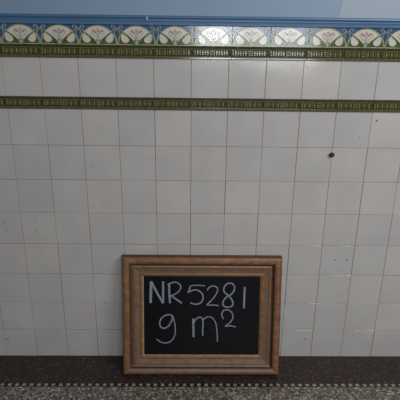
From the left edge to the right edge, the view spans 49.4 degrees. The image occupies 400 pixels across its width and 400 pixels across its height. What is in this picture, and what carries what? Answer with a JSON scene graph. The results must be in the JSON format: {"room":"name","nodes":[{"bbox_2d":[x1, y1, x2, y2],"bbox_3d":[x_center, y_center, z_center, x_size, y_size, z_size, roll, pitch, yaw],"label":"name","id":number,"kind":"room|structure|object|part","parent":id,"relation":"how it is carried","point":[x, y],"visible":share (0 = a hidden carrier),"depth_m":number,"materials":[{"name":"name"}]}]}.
{"room":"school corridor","nodes":[
{"label":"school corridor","id":0,"kind":"room"},
{"bbox_2d":[0,0,399,355],"bbox_3d":[0.036,-0.382,1.913,4.650,2.350,0.252,0,18,-1],"label":"wall","id":1,"kind":"structure","parent":0,"point":[81,190],"depth_m":1.89,"materials":[{"name":"tile"}]},
{"bbox_2d":[0,23,399,48],"bbox_3d":[0.052,-0.641,1.702,4.651,0.075,0.012,0,18,-1],"label":"trim","id":2,"kind":"structure","parent":1,"relation":"attached to","point":[66,34],"depth_m":1.70,"materials":[{"name":"tile"}]},
{"bbox_2d":[0,44,399,60],"bbox_3d":[0.050,-0.582,1.720,4.649,0.047,0.015,0,18,-1],"label":"trim","id":3,"kind":"structure","parent":1,"relation":"attached to","point":[6,50],"depth_m":1.72,"materials":[{"name":"green tile"}]},
{"bbox_2d":[0,96,399,111],"bbox_3d":[0.038,-0.392,1.781,4.649,0.047,0.015,0,18,-1],"label":"trim","id":4,"kind":"structure","parent":1,"relation":"attached to","point":[5,101],"depth_m":1.78,"materials":[{"name":"green tile"}]},
{"bbox_2d":[0,13,399,28],"bbox_3d":[0.042,-0.689,1.675,4.650,0.036,0.019,0,18,-1],"label":"trim","id":5,"kind":"structure","parent":1,"relation":"attached to","point":[6,18],"depth_m":1.67,"materials":[{"name":"blue paint"}]},
{"bbox_2d":[0,355,399,399],"bbox_3d":[0.038,1.284,0.770,4.654,0.120,3.450,0,18,-1],"label":"floor","id":6,"kind":"structure","parent":0,"point":[22,377],"depth_m":1.98,"materials":[{"name":"stone"}]},
{"bbox_2d":[122,254,281,374],"bbox_3d":[0.007,0.533,1.998,0.724,0.556,0.146,0,18,-1],"label":"chalkboard","id":7,"kind":"object","parent":6,"relation":"on","point":[182,314],"visible":1,"depth_m":2.00,"materials":[{"name":"brown wood"}]},
{"bbox_3d":[0.008,0.534,1.994,0.604,0.446,0.003,0,7,-1],"label":"beaded moulding","id":8,"kind":"part","parent":7,"relation":"part of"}
]}

